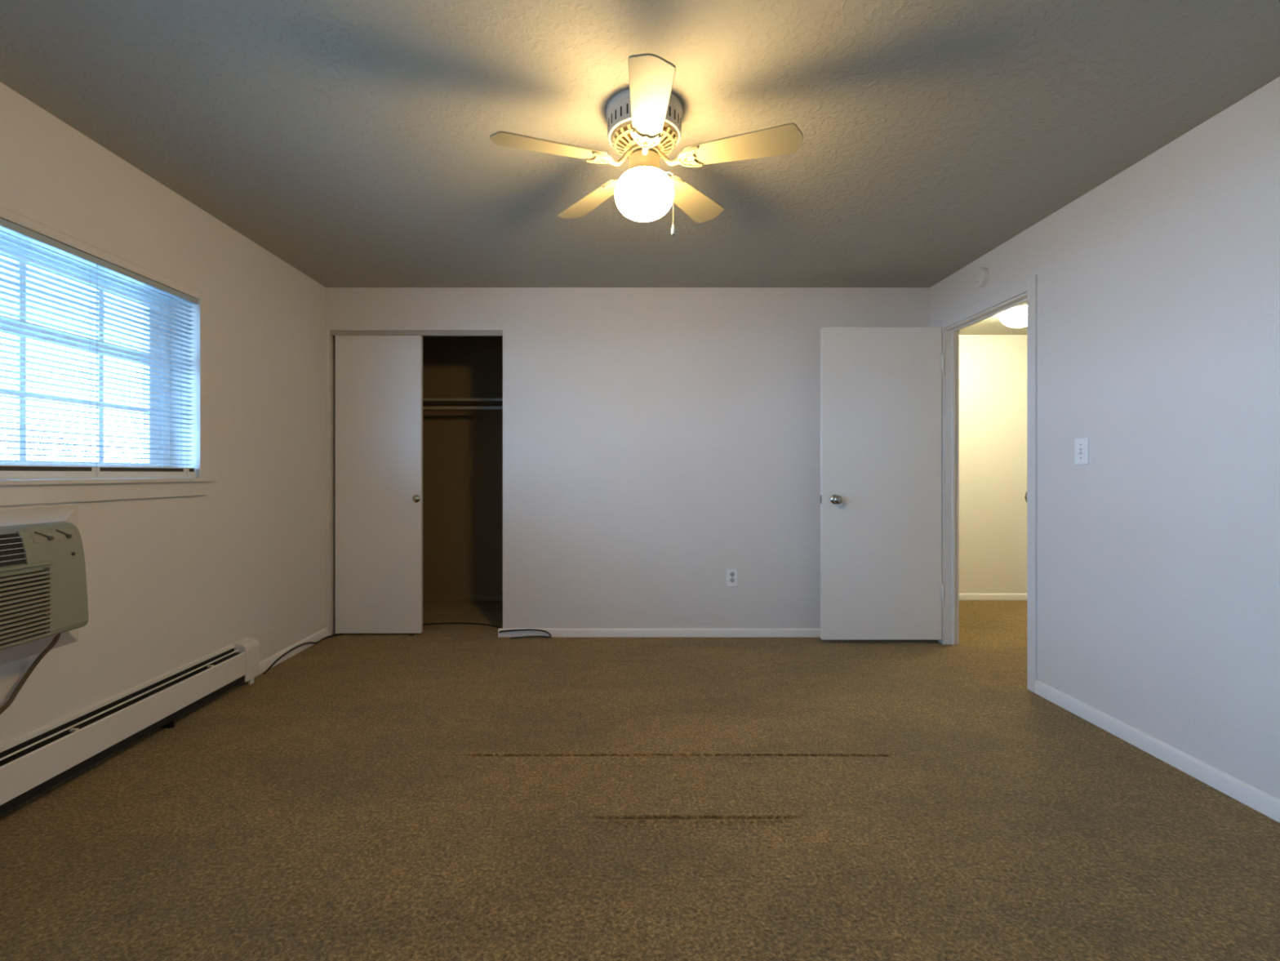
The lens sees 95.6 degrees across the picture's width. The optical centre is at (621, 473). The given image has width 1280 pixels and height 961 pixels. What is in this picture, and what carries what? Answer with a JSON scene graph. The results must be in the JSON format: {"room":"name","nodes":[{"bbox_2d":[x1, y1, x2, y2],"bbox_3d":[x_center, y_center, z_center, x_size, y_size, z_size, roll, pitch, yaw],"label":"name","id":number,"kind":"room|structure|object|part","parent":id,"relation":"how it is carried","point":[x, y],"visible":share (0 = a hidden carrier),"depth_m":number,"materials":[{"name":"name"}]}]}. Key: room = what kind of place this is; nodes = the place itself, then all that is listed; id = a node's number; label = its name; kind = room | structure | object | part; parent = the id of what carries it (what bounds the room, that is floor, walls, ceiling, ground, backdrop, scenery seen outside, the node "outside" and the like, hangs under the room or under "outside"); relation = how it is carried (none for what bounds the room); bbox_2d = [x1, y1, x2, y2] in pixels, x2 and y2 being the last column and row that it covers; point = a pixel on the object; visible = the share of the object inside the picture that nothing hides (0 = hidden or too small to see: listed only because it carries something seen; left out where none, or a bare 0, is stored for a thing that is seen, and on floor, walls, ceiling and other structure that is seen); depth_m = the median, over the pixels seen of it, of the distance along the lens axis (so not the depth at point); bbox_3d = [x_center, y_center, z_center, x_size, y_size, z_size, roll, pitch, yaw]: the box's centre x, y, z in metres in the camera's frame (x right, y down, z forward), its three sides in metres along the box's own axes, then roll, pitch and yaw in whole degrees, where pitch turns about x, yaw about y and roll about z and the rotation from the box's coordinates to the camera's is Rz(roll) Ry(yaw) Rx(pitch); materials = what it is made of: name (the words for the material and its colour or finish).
{"room":"empty bedroom","nodes":[
{"label":"empty bedroom","id":0,"kind":"room"},
{"bbox_2d":[0,82,325,812],"bbox_3d":[-2.109,-0.081,1.266,0.250,2.344,5.263,0,0,0],"label":"wall","id":1,"kind":"structure","parent":0,"point":[172,583],"depth_m":2.73,"materials":[{"name":"paint"}]},
{"bbox_2d":[0,505,88,714],"bbox_3d":[-1.883,0.460,1.440,0.221,0.698,1.390,0,0,0],"label":"air conditioner","id":2,"kind":"object","parent":1,"relation":"attached to","point":[44,602],"visible":1,"depth_m":1.83,"materials":[{"name":"beige plastic"}]},
{"bbox_2d":[0,566,53,648],"bbox_3d":[-1.784,0.396,1.399,0.021,0.212,0.838,0,0,0],"label":"grille","id":3,"kind":"object","parent":2,"relation":"attached to","point":[26,593],"depth_m":1.73,"materials":[{"name":"beige plastic"}]},
{"bbox_3d":[-1.958,0.653,1.693,0.061,0.311,0.588,0,0,7],"label":"power cord","id":4,"kind":"part","parent":2,"relation":"part of","materials":[{"name":"plastic"}]},
{"bbox_3d":[-1.811,0.194,1.822,0.013,0.033,0.048,0,0,11],"label":"control lever","id":5,"kind":"part","parent":2,"relation":"part of","materials":[{"name":"grey plastic"}]},
{"bbox_3d":[-1.820,0.193,1.857,0.025,0.042,0.137,0,0,0],"label":"control panel","id":6,"kind":"part","parent":2,"relation":"part of","materials":[{"name":"beige plastic"}]},
{"bbox_3d":[-1.811,0.194,1.887,0.013,0.033,0.043,0,0,12],"label":"control lever","id":7,"kind":"part","parent":2,"relation":"part of","materials":[{"name":"grey plastic"}]},
{"bbox_2d":[0,255,142,351],"bbox_3d":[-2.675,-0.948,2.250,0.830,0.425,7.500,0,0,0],"label":"window pane","id":8,"kind":"object","parent":1,"relation":"attached to","point":[1,256],"depth_m":2.96,"materials":[{"name":"glass"}]},
{"bbox_2d":[0,206,216,505],"bbox_3d":[-2.093,-0.378,1.840,0.282,0.958,1.920,0,0,0],"label":"window","id":9,"kind":"structure","parent":1,"relation":"in","point":[12,491],"depth_m":2.28,"materials":[{"name":"white plastic"}]},
{"bbox_3d":[-2.153,-0.401,1.843,0.036,0.778,1.695,0,0,0],"label":"sash","id":10,"kind":"part","parent":9,"relation":"part of","materials":[{"name":"white plastic"}]},
{"bbox_2d":[0,217,197,479],"bbox_3d":[-2.009,-0.403,1.843,0.038,0.839,1.771,0,0,0],"label":"blind","id":11,"kind":"object","parent":9,"relation":"attached to","point":[6,472],"visible":1,"depth_m":2.18,"materials":[{"name":"white plastic"}]},
{"bbox_3d":[-2.010,-0.396,2.210,0.029,0.808,0.002,0,0,0],"label":"ladder cord","id":12,"kind":"part","parent":11,"relation":"part of","materials":[{"name":"white fabric"}]},
{"bbox_3d":[-2.010,0.003,1.843,0.024,0.028,1.765,0,0,0],"label":"rail","id":13,"kind":"part","parent":11,"relation":"part of","materials":[{"name":"white plastic"}]},
{"bbox_3d":[-2.010,-0.396,2.670,0.029,0.808,0.002,0,0,0],"label":"ladder cord","id":14,"kind":"part","parent":11,"relation":"part of","materials":[{"name":"white fabric"}]},
{"bbox_3d":[-2.093,0.028,1.840,0.282,0.018,1.920,0,0,0],"label":"sill","id":15,"kind":"part","parent":9,"relation":"part of","materials":[{"name":"paint"}]},
{"bbox_2d":[0,637,259,815],"bbox_3d":[-1.948,0.977,1.235,0.073,0.229,3.670,0,0,0],"label":"baseboard heater","id":16,"kind":"object","parent":1,"relation":"attached to","point":[33,762],"visible":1,"depth_m":2.21,"materials":[{"name":"white metal"}]},
{"bbox_3d":[-1.977,0.963,1.230,0.014,0.196,3.660,0,0,0],"label":"plate","id":17,"kind":"part","parent":16,"relation":"part of","materials":[{"name":"white metal"}]},
{"bbox_2d":[259,626,327,674],"bbox_3d":[-1.978,1.060,3.485,0.013,0.062,0.826,0,0,0],"label":"baseboard","id":18,"kind":"structure","parent":1,"relation":"attached to","point":[266,663],"depth_m":3.48,"materials":[{"name":"white paint"}]},
{"bbox_2d":[422,336,502,595],"bbox_3d":[-1.217,-0.081,5.050,2.034,2.344,0.100,0,0,0],"label":"wall","id":19,"kind":"structure","parent":0,"point":[463,455],"depth_m":5.00,"materials":[{"name":"brown paint"}]},
{"bbox_2d":[422,398,502,416],"bbox_3d":[-1.142,-0.553,4.825,1.684,0.106,0.350,0,0,0],"label":"closet shelf","id":20,"kind":"object","parent":19,"relation":"attached to","point":[426,402],"visible":0.29,"depth_m":4.97,"materials":[{"name":"beige paint"}]},
{"bbox_2d":[422,595,502,600],"bbox_3d":[-1.142,1.066,4.994,1.684,0.050,0.013,0,0,0],"label":"baseboard","id":21,"kind":"structure","parent":19,"relation":"attached to","point":[425,597],"depth_m":4.99,"materials":[{"name":"brown paint"}]},
{"bbox_2d":[325,287,929,635],"bbox_3d":[0.035,-0.081,3.955,4.079,2.344,0.115,0,0,0],"label":"wall","id":22,"kind":"structure","parent":0,"point":[658,442],"depth_m":3.90,"materials":[{"name":"paint"}]},
{"bbox_2d":[330,330,502,336],"bbox_3d":[-1.379,-0.952,3.956,1.166,0.031,0.084,0,0,0],"label":"closet track","id":23,"kind":"object","parent":22,"relation":"attached to","point":[424,333],"visible":0.81,"depth_m":3.91,"materials":[{"name":"white metal"}]},
{"bbox_2d":[335,335,422,633],"bbox_3d":[-1.645,0.067,3.937,0.583,2.020,0.048,0,0,0],"label":"door","id":24,"kind":"structure","parent":23,"relation":"hanging from","point":[379,379],"depth_m":3.93,"materials":[{"name":"paint"}]},
{"bbox_3d":[-1.386,0.166,3.921,0.054,0.054,0.016,0,0,0],"label":"finger pull","id":25,"kind":"part","parent":24,"relation":"part of","materials":[{"name":"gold metal"}]},
{"bbox_2d":[497,627,820,636],"bbox_3d":[0.625,1.063,3.892,2.899,0.056,0.013,0,0,0],"label":"baseboard","id":26,"kind":"structure","parent":22,"relation":"attached to","point":[554,632],"depth_m":3.88,"materials":[{"name":"white paint"}]},
{"bbox_2d":[726,568,737,586],"bbox_3d":[0.745,0.694,3.894,0.074,0.120,0.009,0,0,0],"label":"wall outlet","id":27,"kind":"object","parent":22,"relation":"attached to","point":[731,573],"visible":1,"depth_m":3.89,"materials":[{"name":"white plastic"}]},
{"bbox_2d":[0,600,1279,960],"bbox_3d":[1.058,1.163,1.945,6.684,0.156,6.590,0,0,0],"label":"floor","id":28,"kind":"structure","parent":0,"point":[443,792],"depth_m":1.85,"materials":[{"name":"brown carpet"}]},
{"bbox_2d":[262,622,551,674],"bbox_3d":[-1.367,1.062,3.852,1.641,0.060,0.768,0,0,-25],"label":"coaxial cable","id":29,"kind":"object","parent":28,"relation":"on","point":[545,631],"visible":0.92,"depth_m":3.86,"materials":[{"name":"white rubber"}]},
{"bbox_2d":[0,0,1279,287],"bbox_3d":[-0.037,-1.303,1.324,4.394,0.100,5.378,0,0,0],"label":"ceiling","id":30,"kind":"structure","parent":0,"point":[349,141],"depth_m":1.99,"materials":[{"name":"beige paint"}]},
{"bbox_2d":[489,53,803,235],"bbox_3d":[0.105,-1.027,2.039,1.000,0.452,0.962,0,0,36],"label":"ceiling fan","id":31,"kind":"object","parent":30,"relation":"hanging from","point":[644,123],"visible":1,"depth_m":1.92,"materials":[{"name":"white wood"}]},
{"bbox_3d":[-0.236,-1.071,1.902,0.382,0.006,0.128,0,12,-18],"label":"fan blade","id":32,"kind":"part","parent":31,"relation":"part of","materials":[{"name":"laminate"}]},
{"bbox_3d":[-0.116,-1.071,2.274,0.128,0.006,0.382,-15,9,-35],"label":"fan blade","id":33,"kind":"part","parent":31,"relation":"part of","materials":[{"name":"white wood"}]},
{"bbox_3d":[-0.013,-1.080,1.972,0.112,0.061,0.060,0,12,-18],"label":"blade arm","id":34,"kind":"part","parent":31,"relation":"part of","materials":[{"name":"metal"}]},
{"bbox_2d":[610,120,678,159],"bbox_3d":[0.080,-1.139,2.005,0.234,0.046,0.234,0,0,0],"label":"grille","id":35,"kind":"object","parent":31,"relation":"attached to","point":[622,140],"depth_m":1.96,"materials":[{"name":"metal"}]},
{"bbox_3d":[0.080,-0.963,2.005,0.204,0.155,0.204,0,0,0],"label":"glass globe","id":36,"kind":"part","parent":31,"relation":"part of","materials":[{"name":"white glass"}]},
{"bbox_3d":[0.083,-1.080,1.907,0.060,0.061,0.112,12,0,0],"label":"blade arm","id":37,"kind":"part","parent":31,"relation":"part of","materials":[{"name":"metal"}]},
{"bbox_3d":[0.081,-1.071,1.672,0.128,0.006,0.382,12,0,0],"label":"fan blade","id":38,"kind":"part","parent":31,"relation":"part of","materials":[{"name":"laminate"}]},
{"bbox_3d":[0.161,-0.933,1.960,0.036,0.184,0.004,0,0,31],"label":"pull chain","id":39,"kind":"part","parent":31,"relation":"part of","materials":[{"name":"metal"}]},
{"bbox_3d":[0.174,-1.080,1.977,0.112,0.061,0.060,0,-12,18],"label":"blade arm","id":40,"kind":"part","parent":31,"relation":"part of","materials":[{"name":"metal"}]},
{"bbox_3d":[0.275,-1.071,2.275,0.128,0.006,0.382,-15,-9,35],"label":"fan blade","id":41,"kind":"part","parent":31,"relation":"part of","materials":[{"name":"white wood"}]},
{"bbox_3d":[0.397,-1.071,1.903,0.382,0.006,0.128,0,-12,18],"label":"fan blade","id":42,"kind":"part","parent":31,"relation":"part of","materials":[{"name":"laminate"}]},
{"bbox_2d":[959,334,1026,593],"bbox_3d":[3.138,-0.081,5.090,2.125,2.344,0.100,0,0,0],"label":"wall","id":43,"kind":"structure","parent":0,"point":[993,368],"depth_m":5.04,"materials":[{"name":"white paint"}]},
{"bbox_2d":[959,593,1026,599],"bbox_3d":[3.130,1.063,5.034,1.940,0.056,0.013,0,0,0],"label":"baseboard","id":44,"kind":"structure","parent":43,"relation":"attached to","point":[962,596],"depth_m":5.03,"materials":[{"name":"white paint"}]},
{"bbox_2d":[959,314,1026,334],"bbox_3d":[3.180,-1.259,3.220,2.040,0.100,3.840,0,0,0],"label":"ceiling","id":45,"kind":"structure","parent":0,"point":[992,325],"depth_m":4.85,"materials":[{"name":"beige paint"}]},
{"bbox_2d":[996,302,1026,327],"bbox_3d":[2.875,-1.136,4.185,0.329,0.146,0.320,0,0,0],"label":"hall light","id":46,"kind":"object","parent":45,"relation":"attached to","point":[1015,317],"visible":0.56,"depth_m":4.13,"materials":[{"name":"white glass"}]},
{"bbox_2d":[929,76,1279,799],"bbox_3d":[2.118,-0.081,1.324,0.085,2.344,5.378,0,0,0],"label":"wall","id":47,"kind":"structure","parent":0,"point":[1158,285],"depth_m":2.21,"materials":[{"name":"paint"}]},
{"bbox_2d":[819,327,943,639],"bbox_3d":[1.670,0.060,3.736,0.790,2.003,0.168,0,0,0],"label":"door","id":48,"kind":"structure","parent":47,"relation":"in","point":[881,498],"depth_m":3.72,"materials":[{"name":"paint"}]},
{"bbox_3d":[1.370,0.162,3.685,0.062,0.062,0.066,0,0,0],"label":"knob","id":49,"kind":"part","parent":48,"relation":"part of","materials":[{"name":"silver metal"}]},
{"bbox_2d":[972,266,989,288],"bbox_3d":[2.058,-1.127,3.330,0.035,0.112,0.112,0,0,0],"label":"smoke detector","id":50,"kind":"object","parent":47,"relation":"attached to","point":[980,276],"visible":1,"depth_m":3.30,"materials":[{"name":"white paint"}]},
{"bbox_2d":[938,274,1037,693],"bbox_3d":[2.109,0.048,3.333,0.111,2.086,0.880,0,0,0],"label":"door frame","id":51,"kind":"structure","parent":47,"relation":"attached to","point":[1025,291],"depth_m":3.37,"materials":[{"name":"white paint"}]},
{"bbox_2d":[1074,437,1088,464],"bbox_3d":[2.065,-0.103,2.612,0.020,0.120,0.076,0,0,0],"label":"light switch","id":52,"kind":"object","parent":47,"relation":"attached to","point":[1082,444],"visible":1,"depth_m":2.60,"materials":[{"name":"white plastic"}]},
{"bbox_2d":[1035,680,1279,822],"bbox_3d":[2.068,1.058,0.822,0.013,0.066,4.143,0,0,0],"label":"baseboard","id":53,"kind":"structure","parent":47,"relation":"attached to","point":[1257,799],"depth_m":2.18,"materials":[{"name":"white paint"}]},
{"label":"outside","id":54,"kind":"structure","parent":0,"visible":0},
{"bbox_3d":[-31.300,4.341,5.000,57.400,0.100,110.000,0,0,0],"label":"ground","id":55,"kind":"structure","parent":54,"visible":0},
{"bbox_2d":[0,360,142,462],"bbox_3d":[-9.195,0.924,9.871,2.696,6.753,5.754,0,0,12],"label":"bare tree","id":56,"kind":"object","parent":55,"relation":"on","point":[138,430],"visible":0.18,"depth_m":10.25,"materials":[{"name":"grey plant"}]},
{"bbox_3d":[-2.109,-0.081,4.449,0.250,2.344,1.102,0,0,0],"label":"wall","id":57,"kind":"structure","parent":0,"visible":0},
{"bbox_2d":[422,405,502,409],"bbox_3d":[-1.142,-0.534,4.690,1.684,0.031,0.031,0,0,0],"label":"closet rod","id":58,"kind":"object","parent":57,"relation":"attached to","point":[424,407],"visible":0.32,"depth_m":4.68,"materials":[{"name":"beige paint"}]}
]}

